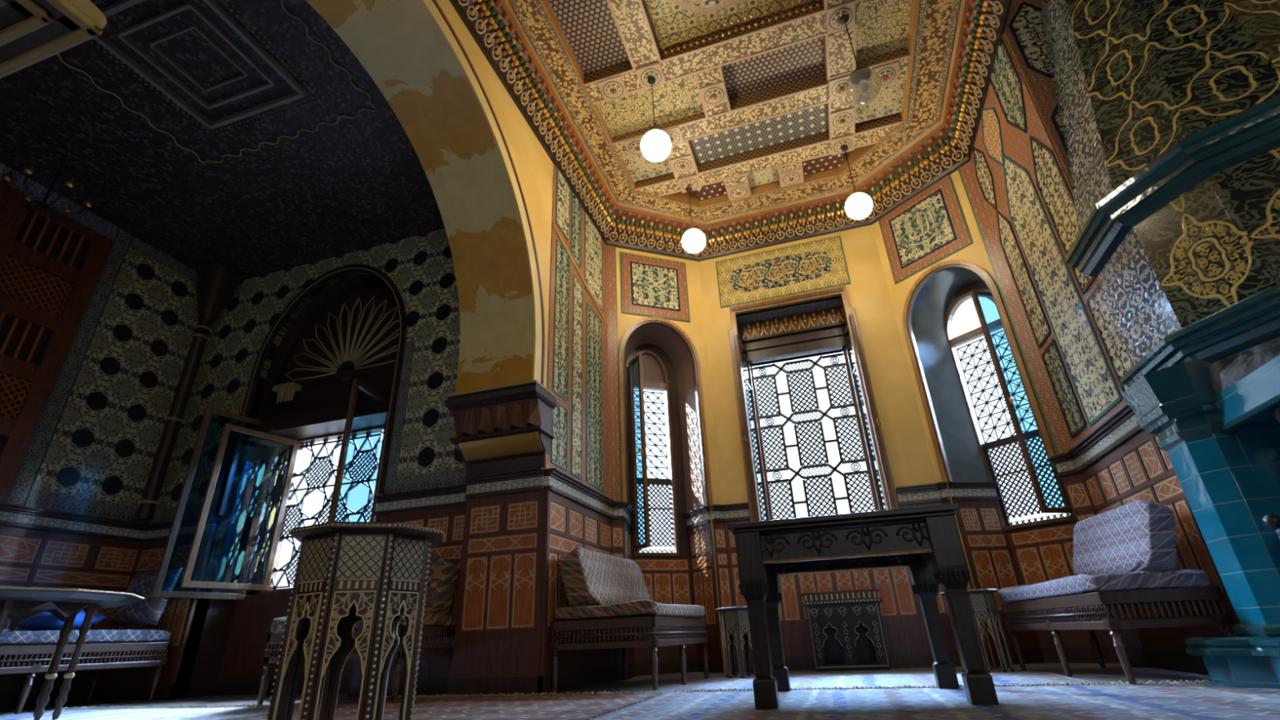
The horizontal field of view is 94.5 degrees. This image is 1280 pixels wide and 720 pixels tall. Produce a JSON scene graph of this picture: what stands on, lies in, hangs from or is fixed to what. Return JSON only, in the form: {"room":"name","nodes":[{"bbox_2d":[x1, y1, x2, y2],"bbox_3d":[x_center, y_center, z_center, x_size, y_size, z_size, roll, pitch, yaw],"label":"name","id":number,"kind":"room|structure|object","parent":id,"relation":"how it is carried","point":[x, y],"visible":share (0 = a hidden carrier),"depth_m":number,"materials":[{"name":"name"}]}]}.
{"room":"ornate sitting room","nodes":[
{"label":"ornate sitting room","id":0,"kind":"room"},
{"bbox_2d":[0,0,444,280],"bbox_3d":[-3.866,-2.159,4.202,3.850,0.180,5.400,-10,-26,15],"label":"ceiling","id":1,"kind":"structure","parent":0,"point":[247,137],"depth_m":4.83,"materials":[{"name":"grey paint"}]},
{"bbox_2d":[2,155,93,219],"bbox_3d":[-4.802,-1.456,4.849,0.540,0.568,0.473,-10,-26,15],"label":"chandelier","id":2,"kind":"object","parent":1,"relation":"hanging from","point":[28,170],"visible":1,"depth_m":4.76,"materials":[{"name":"black metal"}]},
{"bbox_2d":[151,228,466,699],"bbox_3d":[-2.921,0.763,5.703,3.700,4.300,0.596,-10,-26,15],"label":"wall","id":3,"kind":"structure","parent":0,"point":[254,337],"depth_m":5.83,"materials":[{"name":"tile"}]},
{"bbox_2d":[93,515,218,701],"bbox_3d":[-4.257,2.155,5.193,0.870,1.452,0.082,-10,-26,15],"label":"wainscot","id":4,"kind":"structure","parent":3,"relation":"attached to","point":[120,684],"depth_m":5.11,"materials":[{"name":"brown wood"}]},
{"bbox_2d":[133,262,241,520],"bbox_3d":[-4.594,0.248,5.985,0.400,2.680,0.390,-10,-26,15],"label":"colonnette","id":5,"kind":"object","parent":3,"relation":"attached to","point":[216,283],"visible":1,"depth_m":6.04,"materials":[{"name":"brown wood"}]},
{"bbox_2d":[151,378,386,599],"bbox_3d":[-3.090,1.205,5.347,1.690,1.690,0.887,-10,-26,15],"label":"window","id":6,"kind":"structure","parent":3,"relation":"in","point":[268,585],"depth_m":5.57,"materials":[{"name":"brown wood"}]},
{"bbox_2d":[212,591,355,695],"bbox_3d":[-2.856,2.397,5.069,1.780,0.800,0.044,-10,-26,15],"label":"wainscot","id":7,"kind":"structure","parent":3,"relation":"attached to","point":[242,668],"depth_m":5.21,"materials":[{"name":"brown wood"}]},
{"bbox_2d":[160,340,466,522],"bbox_3d":[-2.919,0.615,5.459,3.480,1.440,0.014,-10,-26,15],"label":"tile border","id":8,"kind":"structure","parent":3,"relation":"attached to","point":[393,484],"depth_m":5.10,"materials":[{"name":"tile"}]},
{"bbox_2d":[280,287,399,383],"bbox_3d":[-3.000,-0.283,6.223,1.720,1.080,0.069,-10,-26,15],"label":"tympanum","id":9,"kind":"object","parent":3,"relation":"attached to","point":[359,330],"visible":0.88,"depth_m":6.22,"materials":[{"name":"brown wood"}]},
{"bbox_2d":[347,484,466,697],"bbox_3d":[-1.685,1.710,4.483,0.980,1.452,0.082,-10,-26,15],"label":"wainscot","id":10,"kind":"structure","parent":3,"relation":"attached to","point":[443,508],"depth_m":4.63,"materials":[{"name":"brown wood"}]},
{"bbox_2d":[316,0,553,391],"bbox_3d":[-1.809,-1.018,2.607,0.666,4.800,7.800,-10,-26,15],"label":"wall","id":11,"kind":"structure","parent":0,"point":[529,169],"depth_m":4.66,"materials":[{"name":"yellow paint"}]},
{"bbox_2d":[0,0,106,78],"bbox_3d":[-2.221,-1.175,1.413,0.920,0.140,1.155,-10,-26,15],"label":"arch impost","id":12,"kind":"object","parent":11,"relation":"attached to","point":[32,32],"visible":1,"depth_m":1.75,"materials":[{"name":"paint"}]},
{"bbox_2d":[306,0,533,393],"bbox_3d":[-1.651,-1.306,3.409,0.650,1.990,3.320,-10,-26,15],"label":"arch","id":13,"kind":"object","parent":11,"relation":"attached to","point":[399,44],"depth_m":4.51,"materials":[{"name":"paint"}]},
{"bbox_2d":[448,466,545,697],"bbox_3d":[-0.976,1.498,4.097,0.640,1.452,0.082,-10,-26,15],"label":"wainscot","id":14,"kind":"structure","parent":11,"relation":"attached to","point":[497,642],"depth_m":4.08,"materials":[{"name":"brown wood"}]},
{"bbox_2d":[444,379,556,476],"bbox_3d":[-1.052,0.531,4.429,0.760,0.590,0.355,-10,-26,15],"label":"capital","id":15,"kind":"object","parent":11,"relation":"attached to","point":[506,428],"visible":0.99,"depth_m":4.41,"materials":[{"name":"brown wood"}]},
{"bbox_2d":[544,164,610,497],"bbox_3d":[-0.539,-0.266,5.532,0.018,2.930,1.372,-10,-26,15],"label":"wall panel","id":16,"kind":"object","parent":11,"relation":"attached to","point":[577,366],"visible":0.95,"depth_m":5.39,"materials":[{"name":"multicoloured paint"}]},
{"bbox_2d":[538,467,617,695],"bbox_3d":[-0.421,1.712,4.600,0.082,1.452,1.340,-10,-26,15],"label":"wainscot","id":17,"kind":"structure","parent":11,"relation":"attached to","point":[576,514],"depth_m":4.37,"materials":[{"name":"brown wood"}]},
{"bbox_2d":[0,662,1212,719],"bbox_3d":[-1.004,1.365,1.986,9.800,0.100,9.300,-10,-26,15],"label":"floor","id":18,"kind":"structure","parent":0,"point":[1091,672],"depth_m":4.26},
{"bbox_2d":[0,628,171,714],"bbox_3d":[-4.523,2.196,4.184,0.780,0.539,1.820,-10,-26,15],"label":"bench","id":19,"kind":"object","parent":18,"relation":"on","point":[113,645],"visible":0.93,"depth_m":4.40,"materials":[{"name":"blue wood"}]},
{"bbox_2d":[10,610,106,630],"bbox_3d":[-4.392,1.976,4.492,0.360,0.139,0.419,-2,-25,0],"label":"cushion","id":20,"kind":"object","parent":19,"relation":"on","point":[45,620],"visible":0.44,"depth_m":4.33,"materials":[{"name":"blue fabric"}]},
{"bbox_2d":[0,628,170,644],"bbox_3d":[-4.531,2.011,4.271,0.780,0.130,1.820,-10,-26,15],"label":"seat cushion","id":21,"kind":"object","parent":19,"relation":"on","point":[7,637],"depth_m":4.43,"materials":[{"name":"blue fabric"}]},
{"bbox_2d":[107,567,182,627],"bbox_3d":[-4.128,1.981,4.950,0.460,0.450,0.181,-6,-25,8],"label":"cushion","id":22,"kind":"object","parent":19,"relation":"on","point":[148,611],"visible":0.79,"depth_m":4.86,"materials":[{"name":"fabric"}]},
{"bbox_2d":[0,702,319,719],"bbox_3d":[-3.289,1.898,3.060,2.195,0.025,1.976,-10,-26,15],"label":"rug","id":23,"kind":"object","parent":18,"relation":"on","point":[197,712],"visible":0.84,"depth_m":3.57,"materials":[{"name":"fabric"}]},
{"bbox_2d":[0,586,144,719],"bbox_3d":[-3.867,1.728,3.426,1.420,0.674,1.420,-10,-26,15],"label":"tray table","id":24,"kind":"object","parent":23,"relation":"on","point":[19,604],"visible":1,"depth_m":3.50,"materials":[{"name":"black wood"}]},
{"bbox_2d":[257,555,459,706],"bbox_3d":[-1.893,1.835,4.108,1.100,0.924,0.640,-10,-26,15],"label":"bench","id":25,"kind":"object","parent":18,"relation":"on","point":[443,575],"visible":0.3,"depth_m":3.99,"materials":[{"name":"brown wood"}]},
{"bbox_2d":[271,612,456,633],"bbox_3d":[-1.893,1.824,4.113,1.100,0.130,0.640,-10,-26,15],"label":"seat cushion","id":26,"kind":"object","parent":25,"relation":"on","point":[433,622],"depth_m":3.96,"materials":[{"name":"fabric"}]},
{"bbox_2d":[423,555,459,615],"bbox_3d":[-1.853,1.691,4.345,1.058,0.487,0.190,-10,-44,15],"label":"cushion","id":27,"kind":"object","parent":25,"relation":"on","point":[443,575],"depth_m":4.17,"materials":[{"name":"brown fabric"}]},
{"bbox_2d":[226,689,663,719],"bbox_3d":[-1.209,1.601,2.619,2.000,0.025,2.656,-10,-26,15],"label":"rug","id":28,"kind":"object","parent":18,"relation":"on","point":[561,706],"visible":0.86,"depth_m":3.06,"materials":[{"name":"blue fabric"}]},
{"bbox_2d":[266,521,444,719],"bbox_3d":[-0.833,0.830,1.736,0.437,0.622,0.437,-15,-28,24],"label":"table","id":29,"kind":"object","parent":28,"relation":"on","point":[347,574],"visible":1,"depth_m":1.67,"materials":[{"name":"brown wood"}]},
{"bbox_2d":[549,546,708,693],"bbox_3d":[-0.025,1.883,4.381,0.760,0.924,1.260,-11,-27,18],"label":"bench","id":30,"kind":"object","parent":18,"relation":"on","point":[607,595],"visible":1,"depth_m":3.98,"materials":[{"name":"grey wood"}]},
{"bbox_2d":[557,546,650,606],"bbox_3d":[-0.239,1.716,4.547,0.190,0.487,1.215,-27,-30,9],"label":"cushion","id":31,"kind":"object","parent":30,"relation":"on","point":[590,578],"depth_m":4.19,"materials":[{"name":"beige fabric"}]},
{"bbox_2d":[555,599,705,621],"bbox_3d":[-0.025,1.872,4.386,0.760,0.130,1.260,-11,-27,18],"label":"seat cushion","id":32,"kind":"object","parent":30,"relation":"on","point":[580,610],"depth_m":3.89,"materials":[{"name":"beige fabric"}]},
{"bbox_2d":[715,606,755,678],"bbox_3d":[0.811,2.233,4.700,0.358,0.498,0.358,0,-25,-5],"label":"table","id":33,"kind":"object","parent":18,"relation":"on","point":[735,624],"visible":0.65,"depth_m":4.65,"materials":[{"name":"brown wood"}]},
{"bbox_2d":[800,588,890,671],"bbox_3d":[1.723,2.260,4.959,0.660,0.600,0.229,-10,-26,15],"label":"side table","id":34,"kind":"object","parent":18,"relation":"on","point":[846,633],"visible":1,"depth_m":4.92,"materials":[{"name":"black wood"}]},
{"bbox_2d":[687,671,1098,691],"bbox_3d":[1.442,1.999,3.688,2.150,0.011,0.950,-10,-26,15],"label":"rug","id":35,"kind":"object","parent":18,"relation":"on","point":[1022,677],"visible":0.69,"depth_m":3.62,"materials":[{"name":"carpet"}]},
{"bbox_2d":[595,679,1279,719],"bbox_3d":[1.200,1.127,1.830,3.050,0.025,2.996,-10,-26,15],"label":"rug","id":36,"kind":"object","parent":18,"relation":"on","point":[1188,700],"visible":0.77,"depth_m":2.42,"materials":[{"name":"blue fabric"}]},
{"bbox_2d":[727,503,999,708],"bbox_3d":[1.060,1.252,2.980,1.020,0.772,0.990,-9,-26,14],"label":"table","id":37,"kind":"object","parent":36,"relation":"on","point":[925,540],"visible":1,"depth_m":2.71,"materials":[{"name":"black wood"}]},
{"bbox_2d":[939,588,1014,672],"bbox_3d":[2.393,1.913,4.192,0.358,0.522,0.358,-5,-25,6],"label":"table","id":38,"kind":"object","parent":18,"relation":"on","point":[983,602],"visible":0.64,"depth_m":4.11,"materials":[{"name":"brown wood"}]},
{"bbox_2d":[997,499,1235,684],"bbox_3d":[2.721,1.414,3.606,0.570,0.900,1.404,-6,-25,8],"label":"bench","id":39,"kind":"object","parent":18,"relation":"on","point":[1125,556],"visible":1,"depth_m":3.13,"materials":[{"name":"fabric"}]},
{"bbox_2d":[997,568,1210,603],"bbox_3d":[2.720,1.393,3.618,0.570,0.130,1.400,-6,-25,8],"label":"seat cushion","id":40,"kind":"object","parent":39,"relation":"on","point":[1104,584],"depth_m":3.03,"materials":[{"name":"fabric"}]},
{"bbox_2d":[1073,499,1176,575],"bbox_3d":[2.785,1.069,3.446,0.130,0.438,0.856,10,-22,16],"label":"cushion","id":41,"kind":"object","parent":39,"relation":"on","point":[1138,535],"depth_m":3.25,"materials":[{"name":"grey fabric"}]},
{"bbox_2d":[1040,0,1279,688],"bbox_3d":[2.941,-0.937,2.743,1.440,4.400,1.820,-10,-26,15],"label":"fireplace","id":42,"kind":"object","parent":18,"relation":"on","point":[1169,110],"visible":1,"depth_m":2.90,"materials":[{"name":"blue tile"}]},
{"bbox_2d":[1262,513,1279,539],"bbox_3d":[2.598,0.692,2.023,0.308,0.450,0.647,-10,-26,15],"label":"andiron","id":43,"kind":"object","parent":42,"relation":"on","point":[1272,521],"visible":1,"depth_m":2.38,"materials":[{"name":"black metal"}]},
{"bbox_2d":[615,247,724,672],"bbox_3d":[0.158,0.624,6.276,1.204,4.800,0.510,6,-27,-18],"label":"wall","id":44,"kind":"structure","parent":0,"point":[681,346],"depth_m":6.43,"materials":[{"name":"yellow paint"}]},
{"bbox_2d":[605,244,622,501],"bbox_3d":[-0.281,0.007,6.136,0.118,2.910,0.013,6,-27,-18],"label":"mural","id":45,"kind":"object","parent":44,"relation":"attached to","point":[611,292],"visible":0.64,"depth_m":6.04,"materials":[{"name":"red paint"}]},
{"bbox_2d":[612,501,629,679],"bbox_3d":[-0.180,1.972,5.176,0.128,1.452,0.082,6,-27,-18],"label":"wainscot","id":46,"kind":"structure","parent":44,"relation":"attached to","point":[618,522],"depth_m":5.35,"materials":[{"name":"brown wood"}]},
{"bbox_2d":[624,503,636,679],"bbox_3d":[-0.077,2.095,5.447,0.064,1.452,0.447,-5,-25,6],"label":"wainscot","id":47,"kind":"structure","parent":44,"relation":"attached to","point":[628,510],"depth_m":5.54,"materials":[{"name":"brown wood"}]},
{"bbox_2d":[627,349,679,556],"bbox_3d":[0.148,0.868,6.242,0.504,2.270,0.339,6,-27,-18],"label":"window","id":48,"kind":"structure","parent":44,"relation":"in","point":[646,371],"depth_m":6.22,"materials":[{"name":"brown wood"}]},
{"bbox_2d":[619,251,690,322],"bbox_3d":[0.173,-0.834,6.704,0.810,0.800,0.040,6,-27,-18],"label":"mural","id":49,"kind":"object","parent":44,"relation":"attached to","point":[651,286],"visible":1,"depth_m":6.69,"materials":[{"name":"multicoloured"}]},
{"bbox_2d":[631,558,697,675],"bbox_3d":[0.232,2.419,5.643,0.650,1.010,0.030,6,-27,-18],"label":"wainscot","id":50,"kind":"structure","parent":44,"relation":"attached to","point":[667,580],"depth_m":5.74,"materials":[{"name":"brown wood"}]},
{"bbox_2d":[681,506,724,672],"bbox_3d":[0.586,2.174,5.673,0.064,1.452,0.406,11,-29,-27],"label":"wainscot","id":51,"kind":"structure","parent":44,"relation":"attached to","point":[700,548],"depth_m":5.69,"materials":[{"name":"brown wood"}]},
{"bbox_2d":[711,504,739,671],"bbox_3d":[0.795,2.082,5.497,0.128,1.452,0.082,6,-27,-18],"label":"wainscot","id":52,"kind":"structure","parent":44,"relation":"attached to","point":[717,513],"depth_m":5.60,"materials":[{"name":"brown wood"}]},
{"bbox_2d":[448,0,1012,261],"bbox_3d":[0.333,-3.193,3.299,3.850,0.445,8.600,-10,-26,15],"label":"ceiling","id":53,"kind":"structure","parent":0,"point":[754,108],"depth_m":5.22,"materials":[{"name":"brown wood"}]},
{"bbox_2d":[640,76,671,161],"bbox_3d":[0.113,-1.946,4.749,0.236,0.848,0.236,-10,-26,15],"label":"pendant lamp","id":54,"kind":"object","parent":53,"relation":"hanging from","point":[655,144],"visible":1,"depth_m":4.54,"materials":[{"name":"white glass"}]},
{"bbox_2d":[681,186,706,253],"bbox_3d":[0.522,-1.423,5.982,0.236,0.778,0.236,-10,-26,15],"label":"pendant lamp","id":55,"kind":"object","parent":53,"relation":"hanging from","point":[693,241],"visible":1,"depth_m":5.79,"materials":[{"name":"white glass"}]},
{"bbox_2d":[840,145,872,219],"bbox_3d":[1.985,-1.670,5.529,0.236,0.828,0.236,-10,-26,15],"label":"pendant lamp","id":56,"kind":"object","parent":53,"relation":"hanging from","point":[859,205],"visible":1,"depth_m":5.33,"materials":[{"name":"white glass"}]},
{"bbox_2d":[839,13,881,104],"bbox_3d":[1.568,-2.211,4.319,0.236,0.848,0.236,-10,-26,15],"label":"pendant lamp","id":57,"kind":"object","parent":53,"relation":"hanging from","point":[860,77],"visible":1,"depth_m":4.21,"materials":[{"name":"clear"}]},
{"bbox_2d":[698,224,937,662],"bbox_3d":[1.733,0.450,6.050,2.010,4.800,0.100,-10,-26,15],"label":"wall","id":58,"kind":"structure","parent":0,"point":[909,459],"depth_m":6.11,"materials":[{"name":"yellow paint"}]},
{"bbox_2d":[722,502,754,671],"bbox_3d":[0.957,2.068,5.484,0.260,1.452,0.082,-10,-26,15],"label":"wainscot","id":59,"kind":"structure","parent":58,"relation":"attached to","point":[738,513],"depth_m":5.64,"materials":[{"name":"brown wood"}]},
{"bbox_2d":[715,235,850,308],"bbox_3d":[1.579,-0.997,6.686,1.420,0.630,0.036,-10,-26,15],"label":"decorative wall panel","id":60,"kind":"object","parent":58,"relation":"attached to","point":[820,264],"visible":1,"depth_m":6.67,"materials":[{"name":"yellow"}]},
{"bbox_2d":[728,284,898,521],"bbox_3d":[1.743,0.611,6.182,1.348,2.700,0.659,-10,-26,15],"label":"window","id":61,"kind":"structure","parent":58,"relation":"in","point":[829,326],"depth_m":6.39,"materials":[{"name":"brown wood"}]},
{"bbox_2d":[769,567,933,671],"bbox_3d":[1.737,2.147,5.193,1.330,1.003,0.044,-10,-26,15],"label":"wainscot","id":62,"kind":"structure","parent":58,"relation":"attached to","point":[907,642],"depth_m":5.13,"materials":[{"name":"brown wood"}]},
{"bbox_2d":[895,483,961,666],"bbox_3d":[2.535,1.796,5.048,0.360,1.452,0.082,-10,-26,15],"label":"wainscot","id":63,"kind":"structure","parent":58,"relation":"attached to","point":[925,495],"depth_m":5.28,"materials":[{"name":"brown wood"}]},
{"bbox_2d":[871,169,1075,664],"bbox_3d":[3.156,0.104,5.445,0.510,4.800,1.172,14,-30,-31],"label":"wall","id":64,"kind":"structure","parent":0,"point":[921,302],"depth_m":5.69,"materials":[{"name":"yellow paint"}]},
{"bbox_2d":[878,174,973,284],"bbox_3d":[2.859,-1.330,6.025,0.040,0.850,0.830,14,-30,-31],"label":"mural","id":65,"kind":"object","parent":64,"relation":"attached to","point":[931,226],"visible":1,"depth_m":5.98,"materials":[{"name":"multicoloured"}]},
{"bbox_2d":[936,481,993,664],"bbox_3d":[2.707,1.759,4.986,0.082,1.452,0.078,14,-30,-31],"label":"wainscot","id":66,"kind":"structure","parent":64,"relation":"attached to","point":[944,492],"depth_m":5.21,"materials":[{"name":"brown wood"}]},
{"bbox_2d":[947,480,1044,665],"bbox_3d":[3.003,1.749,4.992,0.443,1.452,0.064,2,-25,-9],"label":"wainscot","id":67,"kind":"structure","parent":64,"relation":"attached to","point":[989,554],"depth_m":5.07,"materials":[{"name":"brown wood"}]},
{"bbox_2d":[944,290,1075,530],"bbox_3d":[3.206,0.339,5.396,0.361,2.270,0.606,14,-30,-31],"label":"window","id":68,"kind":"structure","parent":64,"relation":"in","point":[985,329],"depth_m":5.33,"materials":[{"name":"brown wood"}]},
{"bbox_2d":[957,161,1073,454],"bbox_3d":[3.224,-0.596,5.172,0.013,2.910,0.125,14,-30,-31],"label":"mural","id":69,"kind":"object","parent":64,"relation":"attached to","point":[1054,420],"visible":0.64,"depth_m":5.06,"materials":[{"name":"red paint"}]},
{"bbox_2d":[1047,458,1062,481],"bbox_3d":[3.396,1.491,4.479,0.064,1.452,0.412,-23,-32,36],"label":"wainscot","id":70,"kind":"structure","parent":64,"relation":"attached to","point":[1051,461],"depth_m":4.64,"materials":[{"name":"brown wood"}]},
{"bbox_2d":[1006,522,1120,663],"bbox_3d":[3.384,1.852,4.726,0.029,1.010,0.630,14,-30,-31],"label":"wainscot","id":71,"kind":"structure","parent":64,"relation":"attached to","point":[1042,554],"depth_m":4.80,"materials":[{"name":"brown wood"}]},
{"bbox_2d":[1050,452,1147,667],"bbox_3d":[3.273,1.380,4.232,0.082,1.452,0.148,14,-30,-31],"label":"wainscot","id":72,"kind":"structure","parent":64,"relation":"attached to","point":[1081,506],"depth_m":4.39,"materials":[{"name":"brown wood"}]},
{"bbox_2d":[1004,33,1072,186],"bbox_3d":[3.498,-0.503,4.184,0.900,4.800,1.440,-10,-26,15],"label":"wall","id":73,"kind":"structure","parent":0,"point":[1004,33],"depth_m":4.15,"materials":[{"name":"yellow paint"}]},
{"bbox_2d":[1004,0,1073,185],"bbox_3d":[3.165,-1.431,3.876,0.730,3.340,0.019,-10,-26,15],"label":"mural","id":74,"kind":"object","parent":73,"relation":"attached to","point":[1024,33],"visible":0.16,"depth_m":4.32,"materials":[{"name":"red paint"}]},
{"bbox_2d":[969,34,1134,446],"bbox_3d":[3.038,-0.898,4.516,0.019,2.931,1.420,-10,-26,15],"label":"wall panel","id":75,"kind":"object","parent":73,"relation":"attached to","point":[1027,191],"visible":0.92,"depth_m":4.40,"materials":[{"name":"multicoloured paint"}]},
{"bbox_2d":[1066,402,1239,675],"bbox_3d":[3.093,1.087,3.592,0.082,1.452,1.420,-10,-26,15],"label":"wainscot","id":76,"kind":"structure","parent":73,"relation":"attached to","point":[1118,464],"depth_m":3.57,"materials":[{"name":"brown wood"}]},
{"bbox_3d":[-5.546,-0.011,3.820,0.150,4.300,5.200,-10,-26,15],"label":"wall","id":77,"kind":"structure","parent":0,"visible":0},
{"bbox_2d":[0,181,113,502],"bbox_3d":[-5.482,-0.550,4.008,0.050,2.510,2.740,-10,-26,15],"label":"lattice screen","id":78,"kind":"object","parent":77,"relation":"attached to","point":[51,268],"visible":1,"depth_m":5.04,"materials":[{"name":"red wood"}]},
{"bbox_2d":[0,162,124,244],"bbox_3d":[-5.709,-1.973,4.136,0.020,0.170,3.900,-10,-26,15],"label":"frieze","id":79,"kind":"object","parent":77,"relation":"attached to","point":[86,218],"visible":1,"depth_m":5.39},
{"bbox_2d":[0,502,146,710],"bbox_3d":[-5.092,1.628,3.998,0.082,1.452,3.080,-10,-26,15],"label":"wainscot","id":80,"kind":"structure","parent":77,"relation":"attached to","point":[40,548],"depth_m":4.93,"materials":[{"name":"brown wood"}]},
{"bbox_2d":[5,227,211,524],"bbox_3d":[-4.900,0.138,5.734,0.025,2.690,1.130,-10,-26,15],"label":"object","id":81,"kind":"object","parent":77,"relation":"attached to","point":[91,451],"visible":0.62,"depth_m":5.56,"materials":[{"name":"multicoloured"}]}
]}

